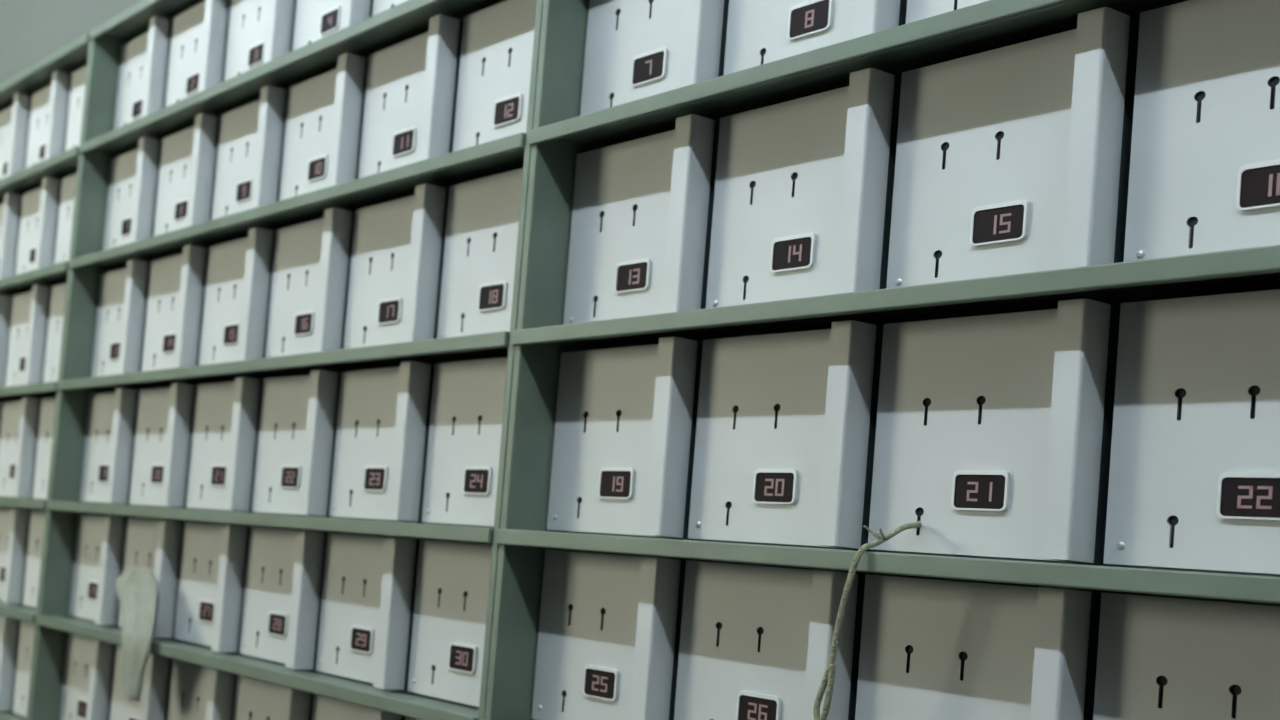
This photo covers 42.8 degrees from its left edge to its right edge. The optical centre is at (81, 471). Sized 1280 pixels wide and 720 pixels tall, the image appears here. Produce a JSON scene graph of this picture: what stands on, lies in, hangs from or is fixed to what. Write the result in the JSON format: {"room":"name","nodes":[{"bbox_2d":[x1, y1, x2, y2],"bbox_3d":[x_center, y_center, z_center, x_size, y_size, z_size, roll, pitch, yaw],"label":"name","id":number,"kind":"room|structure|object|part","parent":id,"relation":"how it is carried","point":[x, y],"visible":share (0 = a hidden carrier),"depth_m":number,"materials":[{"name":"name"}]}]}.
{"room":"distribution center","nodes":[
{"label":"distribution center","id":0,"kind":"room"},
{"bbox_2d":[0,0,141,83],"bbox_3d":[0.544,0.065,1.787,0.100,3.000,9.000,6,-2,-26],"label":"wall","id":1,"kind":"structure","parent":0,"point":[31,31],"depth_m":3.19,"materials":[{"name":"grey paint"}]},
{"bbox_3d":[-1.016,1.451,1.032,3.278,0.100,9.000,6,-2,-26],"label":"floor","id":2,"kind":"structure","parent":0,"visible":0},
{"bbox_2d":[0,33,91,719],"bbox_3d":[-0.257,0.383,3.008,0.172,2.307,1.098,6,-2,-26],"label":"metal rack","id":3,"kind":"object","parent":2,"relation":"on","point":[75,55],"visible":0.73,"depth_m":2.66,"materials":[{"name":"green metal"}]},
{"bbox_2d":[0,402,2,430],"bbox_3d":[-0.176,-0.040,2.944,0.119,0.189,0.172,6,-2,-26],"label":"box","id":4,"kind":"object","parent":3,"relation":"on","point":[1,403],"visible":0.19,"depth_m":2.86,"materials":[{"name":"metal"}]},
{"bbox_2d":[0,294,12,386],"bbox_3d":[-0.157,-0.247,2.952,0.119,0.193,0.172,6,-2,-26],"label":"box","id":5,"kind":"object","parent":3,"relation":"on","point":[6,302],"visible":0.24,"depth_m":2.86,"materials":[{"name":"metal"}]},
{"bbox_2d":[0,615,20,712],"bbox_3d":[-0.133,0.358,2.768,0.119,0.180,0.172,6,-2,-26],"label":"box","id":6,"kind":"object","parent":3,"relation":"on","point":[9,627],"visible":0.4,"depth_m":2.67,"materials":[{"name":"metal"}]},
{"bbox_2d":[0,193,22,279],"bbox_3d":[-0.138,-0.452,2.959,0.119,0.184,0.172,6,-2,-26],"label":"box","id":7,"kind":"object","parent":3,"relation":"on","point":[10,209],"visible":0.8,"depth_m":2.86,"materials":[{"name":"metal"}]},
{"bbox_2d":[0,711,25,719],"bbox_3d":[-0.267,0.453,3.009,0.168,0.016,1.089,6,-2,-26],"label":"shelf","id":8,"kind":"object","parent":3,"relation":"attached to","point":[4,715],"depth_m":2.63,"materials":[{"name":"green metal"}]},
{"bbox_2d":[0,507,30,605],"bbox_3d":[-0.115,0.162,2.775,0.119,0.180,0.172,6,-2,-26],"label":"box","id":9,"kind":"object","parent":3,"relation":"on","point":[14,522],"visible":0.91,"depth_m":2.68,"materials":[{"name":"metal"}]},
{"bbox_2d":[0,93,31,179],"bbox_3d":[-0.119,-0.652,2.966,0.119,0.183,0.172,6,-2,-26],"label":"box","id":10,"kind":"object","parent":3,"relation":"on","point":[15,120],"visible":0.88,"depth_m":2.87,"materials":[{"name":"metal"}]},
{"bbox_2d":[0,601,36,623],"bbox_3d":[-0.249,0.257,3.016,0.168,0.016,1.089,6,-2,-26],"label":"shelf","id":11,"kind":"object","parent":3,"relation":"attached to","point":[22,613],"depth_m":2.57,"materials":[{"name":"green metal"}]},
{"bbox_2d":[0,397,40,498],"bbox_3d":[-0.096,-0.038,2.783,0.119,0.189,0.172,6,-2,-26],"label":"box","id":12,"kind":"object","parent":3,"relation":"on","point":[20,419],"visible":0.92,"depth_m":2.69,"materials":[{"name":"metal"}]},
{"bbox_3d":[-0.181,0.393,3.045,0.003,2.263,1.080,6,-2,-26],"label":"panel","id":13,"kind":"part","parent":3,"relation":"part of","materials":[{"name":"green metal"}]},
{"bbox_2d":[12,621,34,717],"bbox_3d":[-0.053,0.360,2.607,0.119,0.180,0.172,6,-2,-26],"label":"box","id":14,"kind":"object","parent":3,"relation":"on","point":[26,635],"visible":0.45,"depth_m":2.64,"materials":[{"name":"metal"}]},
{"bbox_2d":[0,497,46,509],"bbox_3d":[-0.231,0.061,3.023,0.168,0.016,1.089,6,-2,-26],"label":"shelf","id":15,"kind":"object","parent":3,"relation":"attached to","point":[30,504],"depth_m":2.58,"materials":[{"name":"green metal"}]},
{"bbox_2d":[5,284,51,386],"bbox_3d":[-0.077,-0.246,2.790,0.119,0.193,0.172,6,-2,-26],"label":"box","id":16,"kind":"object","parent":3,"relation":"on","point":[30,310],"visible":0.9,"depth_m":2.70,"materials":[{"name":"metal"}]},
{"bbox_2d":[0,381,57,401],"bbox_3d":[-0.212,-0.144,3.030,0.168,0.016,1.089,6,-2,-26],"label":"shelf","id":17,"kind":"object","parent":3,"relation":"attached to","point":[46,389],"depth_m":2.66,"materials":[{"name":"green metal"}]},
{"bbox_2d":[22,509,45,608],"bbox_3d":[-0.035,0.164,2.614,0.119,0.180,0.172,6,-2,-26],"label":"box","id":18,"kind":"object","parent":3,"relation":"on","point":[37,517],"visible":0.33,"depth_m":2.65,"materials":[{"name":"metal"}]},
{"bbox_2d":[0,261,68,295],"bbox_3d":[-0.193,-0.353,3.038,0.168,0.016,1.089,6,-2,-26],"label":"shelf","id":19,"kind":"object","parent":3,"relation":"attached to","point":[56,274],"depth_m":2.70,"materials":[{"name":"green metal"}]},
{"bbox_2d":[15,177,61,274],"bbox_3d":[-0.058,-0.451,2.797,0.119,0.184,0.172,6,-2,-26],"label":"box","id":20,"kind":"object","parent":3,"relation":"on","point":[40,206],"visible":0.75,"depth_m":2.71,"materials":[{"name":"metal"}]},
{"bbox_2d":[0,146,79,203],"bbox_3d":[-0.174,-0.554,3.045,0.168,0.016,1.089,6,-2,-26],"label":"shelf","id":21,"kind":"object","parent":3,"relation":"attached to","point":[65,164],"depth_m":2.72,"materials":[{"name":"green metal"}]},
{"bbox_2d":[32,397,55,499],"bbox_3d":[-0.017,-0.037,2.621,0.119,0.189,0.172,6,-2,-26],"label":"box","id":22,"kind":"object","parent":3,"relation":"on","point":[47,410],"visible":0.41,"depth_m":2.65,"materials":[{"name":"metal"}]},
{"bbox_2d":[0,33,89,111],"bbox_3d":[-0.156,-0.753,3.052,0.168,0.016,1.089,6,-2,-26],"label":"shelf","id":23,"kind":"object","parent":3,"relation":"attached to","point":[73,56],"depth_m":2.74,"materials":[{"name":"green metal"}]},
{"bbox_2d":[25,71,71,168],"bbox_3d":[-0.040,-0.651,2.805,0.119,0.183,0.172,6,-2,-26],"label":"box","id":24,"kind":"object","parent":3,"relation":"on","point":[49,105],"visible":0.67,"depth_m":2.72,"materials":[{"name":"metal"}]},
{"bbox_2d":[43,283,66,382],"bbox_3d":[0.002,-0.244,2.629,0.119,0.193,0.172,6,-2,-26],"label":"box","id":25,"kind":"object","parent":3,"relation":"on","point":[58,292],"visible":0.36,"depth_m":2.66,"materials":[{"name":"metal"}]},
{"bbox_2d":[54,173,76,263],"bbox_3d":[0.021,-0.449,2.636,0.119,0.184,0.172,6,-2,-26],"label":"box","id":26,"kind":"object","parent":3,"relation":"on","point":[68,185],"visible":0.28,"depth_m":2.67,"materials":[{"name":"metal"}]},
{"bbox_2d":[64,65,86,151],"bbox_3d":[0.040,-0.649,2.643,0.119,0.183,0.172,6,-2,-26],"label":"box","id":27,"kind":"object","parent":3,"relation":"on","point":[78,78],"visible":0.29,"depth_m":2.68,"materials":[{"name":"metal"}]},
{"bbox_2d":[29,0,542,719],"bbox_3d":[0.230,0.392,2.018,0.172,2.307,1.106,6,-2,-26],"label":"metal rack","id":28,"kind":"object","parent":2,"relation":"on","point":[409,19],"visible":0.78,"depth_m":2.05,"materials":[{"name":"green metal"}]},
{"bbox_3d":[-0.010,0.388,2.511,0.167,2.307,0.009,6,-2,-26],"label":"post","id":29,"kind":"part","parent":28,"relation":"part of","materials":[{"name":"green metal"}]},
{"bbox_2d":[59,632,115,719],"bbox_3d":[0.034,0.361,2.428,0.119,0.180,0.172,6,-2,-26],"label":"box","id":30,"kind":"object","parent":28,"relation":"on","point":[89,662],"visible":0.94,"depth_m":2.41,"materials":[{"name":"metal"}]},
{"bbox_2d":[69,513,127,627],"bbox_3d":[0.052,0.165,2.436,0.119,0.180,0.172,6,-2,-26],"label":"box","id":31,"kind":"object","parent":28,"relation":"on","point":[100,539],"visible":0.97,"depth_m":2.41,"materials":[{"name":"metal"}]},
{"bbox_2d":[79,388,138,504],"bbox_3d":[0.071,-0.035,2.443,0.119,0.189,0.172,6,-2,-26],"label":"box","id":32,"kind":"object","parent":28,"relation":"on","point":[112,416],"visible":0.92,"depth_m":2.42,"materials":[{"name":"metal"}]},
{"bbox_2d":[91,259,150,376],"bbox_3d":[0.090,-0.243,2.450,0.119,0.193,0.172,6,-2,-26],"label":"box","id":33,"kind":"object","parent":28,"relation":"on","point":[123,293],"visible":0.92,"depth_m":2.42,"materials":[{"name":"metal"}]},
{"bbox_2d":[102,137,161,250],"bbox_3d":[0.109,-0.448,2.458,0.119,0.184,0.172,6,-2,-26],"label":"box","id":34,"kind":"object","parent":28,"relation":"on","point":[133,176],"visible":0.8,"depth_m":2.43,"materials":[{"name":"metal"}]},
{"bbox_2d":[116,568,157,701],"bbox_3d":[0.074,0.243,2.184,0.043,0.194,0.192,6,-2,-26],"label":"rag","id":35,"kind":"object","parent":28,"relation":"hanging from","point":[136,591],"visible":1,"depth_m":2.15,"materials":[{"name":"grey fabric"}]},
{"bbox_2d":[109,644,171,719],"bbox_3d":[0.114,0.363,2.266,0.119,0.180,0.172,6,-2,-26],"label":"box","id":36,"kind":"object","parent":28,"relation":"on","point":[153,704],"visible":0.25,"depth_m":2.18,"materials":[{"name":"metal"}]},
{"bbox_2d":[114,16,172,129],"bbox_3d":[0.128,-0.647,2.465,0.119,0.183,0.172,6,-2,-26],"label":"box","id":37,"kind":"object","parent":28,"relation":"on","point":[144,60],"visible":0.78,"depth_m":2.44,"materials":[{"name":"metal"}]},
{"bbox_2d":[90,0,204,40],"bbox_3d":[0.331,-0.744,2.063,0.168,0.016,1.097,6,-2,-26],"label":"shelf","id":38,"kind":"object","parent":28,"relation":"attached to","point":[132,23],"depth_m":2.42,"materials":[{"name":"green metal"}]},
{"bbox_2d":[118,517,183,639],"bbox_3d":[0.133,0.167,2.273,0.119,0.180,0.172,6,-2,-26],"label":"box","id":39,"kind":"object","parent":28,"relation":"on","point":[153,545],"visible":0.38,"depth_m":2.18,"materials":[{"name":"metal"}]},
{"bbox_2d":[129,383,195,508],"bbox_3d":[0.151,-0.034,2.280,0.119,0.189,0.172,6,-2,-26],"label":"box","id":40,"kind":"object","parent":28,"relation":"on","point":[165,416],"visible":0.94,"depth_m":2.26,"materials":[{"name":"metal"}]},
{"bbox_2d":[141,245,208,371],"bbox_3d":[0.170,-0.241,2.288,0.119,0.193,0.172,6,-2,-26],"label":"box","id":41,"kind":"object","parent":28,"relation":"on","point":[176,289],"visible":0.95,"depth_m":2.26,"materials":[{"name":"metal"}]},
{"bbox_2d":[153,113,219,235],"bbox_3d":[0.189,-0.446,2.295,0.119,0.184,0.172,6,-2,-26],"label":"box","id":42,"kind":"object","parent":28,"relation":"on","point":[188,157],"visible":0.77,"depth_m":2.27,"materials":[{"name":"metal"}]},
{"bbox_2d":[165,0,230,106],"bbox_3d":[0.207,-0.646,2.302,0.119,0.183,0.172,6,-2,-26],"label":"box","id":43,"kind":"object","parent":28,"relation":"on","point":[197,59],"visible":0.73,"depth_m":2.28,"materials":[{"name":"metal"}]},
{"bbox_2d":[167,658,236,719],"bbox_3d":[0.194,0.364,2.103,0.119,0.180,0.172,6,-2,-26],"label":"box","id":44,"kind":"object","parent":28,"relation":"on","point":[196,692],"visible":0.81,"depth_m":2.09,"materials":[{"name":"metal"}]},
{"bbox_2d":[174,521,249,654],"bbox_3d":[0.212,0.168,2.110,0.119,0.180,0.172,6,-2,-26],"label":"box","id":45,"kind":"object","parent":28,"relation":"on","point":[213,566],"visible":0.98,"depth_m":2.09,"materials":[{"name":"metal"}]},
{"bbox_2d":[186,377,262,512],"bbox_3d":[0.231,-0.032,2.117,0.119,0.189,0.172,6,-2,-26],"label":"box","id":46,"kind":"object","parent":28,"relation":"on","point":[223,453],"visible":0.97,"depth_m":2.09,"materials":[{"name":"metal"}]},
{"bbox_2d":[198,227,275,364],"bbox_3d":[0.250,-0.240,2.125,0.119,0.193,0.172,6,-2,-26],"label":"box","id":47,"kind":"object","parent":28,"relation":"on","point":[239,272],"visible":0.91,"depth_m":2.10,"materials":[{"name":"metal"}]},
{"bbox_2d":[211,85,287,219],"bbox_3d":[0.269,-0.445,2.132,0.119,0.184,0.172,6,-2,-26],"label":"box","id":48,"kind":"object","parent":28,"relation":"on","point":[251,135],"visible":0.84,"depth_m":2.11,"materials":[{"name":"metal"}]},
{"bbox_2d":[35,615,478,719],"bbox_3d":[0.238,0.266,2.026,0.168,0.016,1.097,6,-2,-26],"label":"shelf","id":49,"kind":"object","parent":28,"relation":"attached to","point":[396,702],"depth_m":1.83,"materials":[{"name":"green metal"}]},
{"bbox_2d":[224,0,295,80],"bbox_3d":[0.287,-0.644,2.140,0.119,0.183,0.172,6,-2,-26],"label":"box","id":50,"kind":"object","parent":28,"relation":"on","point":[260,32],"visible":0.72,"depth_m":2.13,"materials":[{"name":"metal"}]},
{"bbox_2d":[46,500,493,543],"bbox_3d":[0.256,0.070,2.033,0.168,0.016,1.097,6,-2,-26],"label":"shelf","id":51,"kind":"object","parent":28,"relation":"attached to","point":[60,510],"depth_m":1.86,"materials":[{"name":"green metal"}]},
{"bbox_2d":[233,674,313,719],"bbox_3d":[0.274,0.366,1.940,0.119,0.180,0.172,6,-2,-26],"label":"box","id":52,"kind":"object","parent":28,"relation":"on","point":[255,699],"visible":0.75,"depth_m":1.93,"materials":[{"name":"metal"}]},
{"bbox_2d":[239,526,327,671],"bbox_3d":[0.292,0.170,1.948,0.119,0.180,0.172,6,-2,-26],"label":"box","id":53,"kind":"object","parent":28,"relation":"on","point":[281,615],"visible":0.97,"depth_m":1.92,"materials":[{"name":"metal"}]},
{"bbox_2d":[57,331,509,390],"bbox_3d":[0.275,-0.135,2.041,0.168,0.016,1.097,6,-2,-26],"label":"shelf","id":54,"kind":"object","parent":28,"relation":"attached to","point":[493,345],"depth_m":1.88,"materials":[{"name":"green metal"}]},
{"bbox_2d":[79,0,504,154],"bbox_3d":[0.312,-0.545,2.056,0.168,0.016,1.097,6,-2,-26],"label":"shelf","id":55,"kind":"object","parent":28,"relation":"attached to","point":[409,19],"depth_m":1.99,"materials":[{"name":"green metal"}]},
{"bbox_2d":[252,370,340,517],"bbox_3d":[0.311,-0.031,1.955,0.119,0.189,0.172,6,-2,-26],"label":"box","id":56,"kind":"object","parent":28,"relation":"on","point":[299,414],"visible":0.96,"depth_m":1.93,"materials":[{"name":"metal"}]},
{"bbox_2d":[68,132,525,269],"bbox_3d":[0.294,-0.344,2.048,0.168,0.016,1.097,6,-2,-26],"label":"shelf","id":57,"kind":"object","parent":28,"relation":"attached to","point":[508,153],"depth_m":1.87,"materials":[{"name":"green metal"}]},
{"bbox_2d":[265,207,354,357],"bbox_3d":[0.330,-0.238,1.962,0.119,0.193,0.172,6,-2,-26],"label":"box","id":58,"kind":"object","parent":28,"relation":"on","point":[312,261],"visible":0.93,"depth_m":1.94,"materials":[{"name":"metal"}]},
{"bbox_3d":[0.305,0.402,2.055,0.003,2.263,1.088,6,-2,-26],"label":"panel","id":59,"kind":"part","parent":28,"relation":"part of","materials":[{"name":"green metal"}]},
{"bbox_2d":[279,53,367,200],"bbox_3d":[0.349,-0.443,1.970,0.119,0.184,0.172,6,-2,-26],"label":"box","id":60,"kind":"object","parent":28,"relation":"on","point":[323,136],"visible":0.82,"depth_m":1.94,"materials":[{"name":"metal"}]},
{"bbox_2d":[292,0,372,50],"bbox_3d":[0.367,-0.643,1.977,0.119,0.183,0.172,6,-2,-26],"label":"box","id":61,"kind":"object","parent":28,"relation":"on","point":[315,20],"visible":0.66,"depth_m":1.97,"materials":[{"name":"metal"}]},
{"bbox_2d":[312,694,404,719],"bbox_3d":[0.354,0.367,1.778,0.119,0.180,0.172,6,-2,-26],"label":"box","id":62,"kind":"object","parent":28,"relation":"on","point":[324,708],"visible":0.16,"depth_m":1.79,"materials":[{"name":"metal"}]},
{"bbox_2d":[316,532,419,692],"bbox_3d":[0.372,0.171,1.785,0.119,0.180,0.172,6,-2,-26],"label":"box","id":63,"kind":"object","parent":28,"relation":"on","point":[366,627],"visible":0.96,"depth_m":1.76,"materials":[{"name":"metal"}]},
{"bbox_2d":[329,361,434,523],"bbox_3d":[0.391,-0.029,1.792,0.119,0.189,0.172,6,-2,-26],"label":"box","id":64,"kind":"object","parent":28,"relation":"on","point":[383,420],"visible":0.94,"depth_m":1.77,"materials":[{"name":"metal"}]},
{"bbox_2d":[372,0,407,15],"bbox_3d":[0.447,-0.641,1.814,0.119,0.183,0.172,6,-2,-26],"label":"box","id":65,"kind":"object","parent":28,"relation":"on","point":[379,6],"visible":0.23,"depth_m":1.86,"materials":[{"name":"metal"}]},
{"bbox_2d":[343,183,448,348],"bbox_3d":[0.410,-0.237,1.800,0.119,0.193,0.172,6,-2,-26],"label":"box","id":66,"kind":"object","parent":28,"relation":"on","point":[395,280],"visible":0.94,"depth_m":1.77,"materials":[{"name":"metal"}]},
{"bbox_2d":[358,14,462,177],"bbox_3d":[0.429,-0.442,1.807,0.119,0.184,0.172,6,-2,-26],"label":"box","id":67,"kind":"object","parent":28,"relation":"on","point":[412,84],"visible":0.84,"depth_m":1.78,"materials":[{"name":"metal"}]},
{"bbox_2d":[407,540,491,709],"bbox_3d":[0.452,0.173,1.622,0.119,0.180,0.172,6,-2,-26],"label":"box","id":68,"kind":"object","parent":28,"relation":"on","point":[452,584],"visible":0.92,"depth_m":1.63,"materials":[{"name":"metal"}]},
{"bbox_2d":[422,357,507,527],"bbox_3d":[0.471,-0.028,1.629,0.119,0.189,0.172,6,-2,-26],"label":"box","id":69,"kind":"object","parent":28,"relation":"on","point":[467,405],"visible":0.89,"depth_m":1.64,"materials":[{"name":"metal"}]},
{"bbox_2d":[437,168,522,338],"bbox_3d":[0.490,-0.235,1.637,0.119,0.193,0.172,6,-2,-26],"label":"box","id":70,"kind":"object","parent":28,"relation":"on","point":[482,224],"visible":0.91,"depth_m":1.64,"materials":[{"name":"metal"}]},
{"bbox_2d":[453,0,536,151],"bbox_3d":[0.509,-0.440,1.644,0.119,0.184,0.172,6,-2,-26],"label":"box","id":71,"kind":"object","parent":28,"relation":"on","point":[498,39],"visible":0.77,"depth_m":1.65,"materials":[{"name":"metal"}]},
{"bbox_3d":[0.474,0.397,1.527,0.167,2.307,0.009,6,-2,-26],"label":"post","id":72,"kind":"part","parent":28,"relation":"part of","materials":[{"name":"green metal"}]},
{"bbox_2d":[482,0,1279,719],"bbox_3d":[0.716,0.401,1.029,0.172,2.307,1.098,6,-2,-26],"label":"metal rack","id":73,"kind":"object","parent":2,"relation":"on","point":[559,133],"visible":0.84,"depth_m":1.29,"materials":[{"name":"green metal"}]},
{"bbox_3d":[0.478,0.397,1.518,0.167,2.307,0.009,6,-2,-26],"label":"post","id":74,"kind":"part","parent":73,"relation":"part of","materials":[{"name":"green metal"}]},
{"bbox_2d":[531,549,685,719],"bbox_3d":[0.541,0.174,1.443,0.119,0.180,0.172,6,-2,-26],"label":"box","id":75,"kind":"object","parent":73,"relation":"on","point":[609,632],"visible":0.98,"depth_m":1.42,"materials":[{"name":"metal"}]},
{"bbox_2d":[547,337,702,539],"bbox_3d":[0.559,-0.026,1.450,0.119,0.189,0.172,6,-2,-26],"label":"box","id":76,"kind":"object","parent":73,"relation":"on","point":[626,420],"visible":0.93,"depth_m":1.43,"materials":[{"name":"metal"}]},
{"bbox_2d":[563,114,719,324],"bbox_3d":[0.578,-0.234,1.458,0.119,0.193,0.172,6,-2,-26],"label":"box","id":77,"kind":"object","parent":73,"relation":"on","point":[641,223],"visible":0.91,"depth_m":1.43,"materials":[{"name":"metal"}]},
{"bbox_2d":[580,0,728,115],"bbox_3d":[0.597,-0.439,1.465,0.119,0.184,0.172,6,-2,-26],"label":"box","id":78,"kind":"object","parent":73,"relation":"on","point":[635,49],"visible":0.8,"depth_m":1.45,"materials":[{"name":"metal"}]},
{"bbox_2d":[674,560,864,719],"bbox_3d":[0.620,0.176,1.281,0.119,0.180,0.172,6,-2,-26],"label":"box","id":79,"kind":"object","parent":73,"relation":"on","point":[755,641],"visible":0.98,"depth_m":1.26,"materials":[{"name":"metal"}]},
{"bbox_2d":[688,320,882,551],"bbox_3d":[0.639,-0.025,1.288,0.119,0.189,0.172,6,-2,-26],"label":"box","id":80,"kind":"object","parent":73,"relation":"on","point":[786,425],"visible":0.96,"depth_m":1.26,"materials":[{"name":"metal"}]},
{"bbox_2d":[705,68,900,308],"bbox_3d":[0.658,-0.232,1.296,0.119,0.193,0.172,6,-2,-26],"label":"box","id":81,"kind":"object","parent":73,"relation":"on","point":[803,193],"visible":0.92,"depth_m":1.27,"materials":[{"name":"metal"}]},
{"bbox_2d":[724,0,906,74],"bbox_3d":[0.677,-0.437,1.303,0.119,0.184,0.172,6,-2,-26],"label":"box","id":82,"kind":"object","parent":73,"relation":"on","point":[759,32],"visible":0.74,"depth_m":1.30,"materials":[{"name":"metal"}]},
{"bbox_2d":[528,0,1187,147],"bbox_3d":[0.780,-0.335,1.059,0.168,0.016,1.089,6,-2,-26],"label":"shelf","id":83,"kind":"object","parent":73,"relation":"attached to","point":[989,25],"depth_m":1.23,"materials":[{"name":"green metal"}]},
{"bbox_2d":[496,528,1279,603],"bbox_3d":[0.742,0.080,1.044,0.168,0.016,1.089,6,-2,-26],"label":"shelf","id":84,"kind":"object","parent":73,"relation":"attached to","point":[529,544],"depth_m":1.10,"materials":[{"name":"green metal"}]},
{"bbox_2d":[512,245,1279,348],"bbox_3d":[0.761,-0.126,1.051,0.168,0.016,1.089,6,-2,-26],"label":"shelf","id":85,"kind":"object","parent":73,"relation":"attached to","point":[1255,268],"depth_m":1.13,"materials":[{"name":"green metal"}]},
{"bbox_2d":[905,0,988,23],"bbox_3d":[0.756,-0.435,1.142,0.119,0.184,0.172,6,-2,-26],"label":"box","id":86,"kind":"object","parent":73,"relation":"on","point":[916,10],"visible":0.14,"depth_m":1.18,"materials":[{"name":"metal"}]},
{"bbox_3d":[0.792,0.412,1.066,0.003,2.263,1.080,6,-2,-26],"label":"panel","id":87,"kind":"part","parent":73,"relation":"part of","materials":[{"name":"green metal"}]},
{"bbox_2d":[855,574,1100,719],"bbox_3d":[0.700,0.177,1.120,0.119,0.180,0.172,6,-2,-26],"label":"box","id":88,"kind":"object","parent":73,"relation":"on","point":[931,649],"visible":0.96,"depth_m":1.10,"materials":[{"name":"metal"}]},
{"bbox_2d":[868,299,1119,565],"bbox_3d":[0.718,-0.023,1.127,0.119,0.189,0.172,6,-2,-26],"label":"box","id":89,"kind":"object","parent":73,"relation":"on","point":[994,432],"visible":0.84,"depth_m":1.10,"materials":[{"name":"metal"}]},
{"bbox_2d":[813,521,920,719],"bbox_3d":[0.622,0.119,1.135,0.074,0.168,0.030,5,-2,1],"label":"cord","id":90,"kind":"object","parent":89,"relation":"hanging from","point":[828,679],"visible":1,"depth_m":1.13,"materials":[{"name":"beige fabric"}]},
{"bbox_2d":[886,7,1138,287],"bbox_3d":[0.737,-0.231,1.134,0.119,0.193,0.172,6,-2,-26],"label":"box","id":91,"kind":"object","parent":73,"relation":"on","point":[1015,158],"visible":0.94,"depth_m":1.11,"materials":[{"name":"metal"}]},
{"bbox_2d":[1093,592,1279,719],"bbox_3d":[0.779,0.179,0.958,0.119,0.180,0.172,6,-2,-26],"label":"box","id":92,"kind":"object","parent":73,"relation":"on","point":[1159,658],"visible":1,"depth_m":0.97,"materials":[{"name":"metal"}]},
{"bbox_2d":[1103,289,1279,576],"bbox_3d":[0.797,-0.022,0.965,0.119,0.189,0.172,6,-2,-26],"label":"box","id":93,"kind":"object","parent":73,"relation":"on","point":[1194,474],"visible":0.98,"depth_m":0.98,"materials":[{"name":"metal"}]},
{"bbox_2d":[1123,0,1279,261],"bbox_3d":[0.817,-0.229,0.973,0.119,0.193,0.172,6,-2,-26],"label":"box","id":94,"kind":"object","parent":73,"relation":"on","point":[1204,173],"visible":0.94,"depth_m":0.99,"materials":[{"name":"metal"}]}
]}

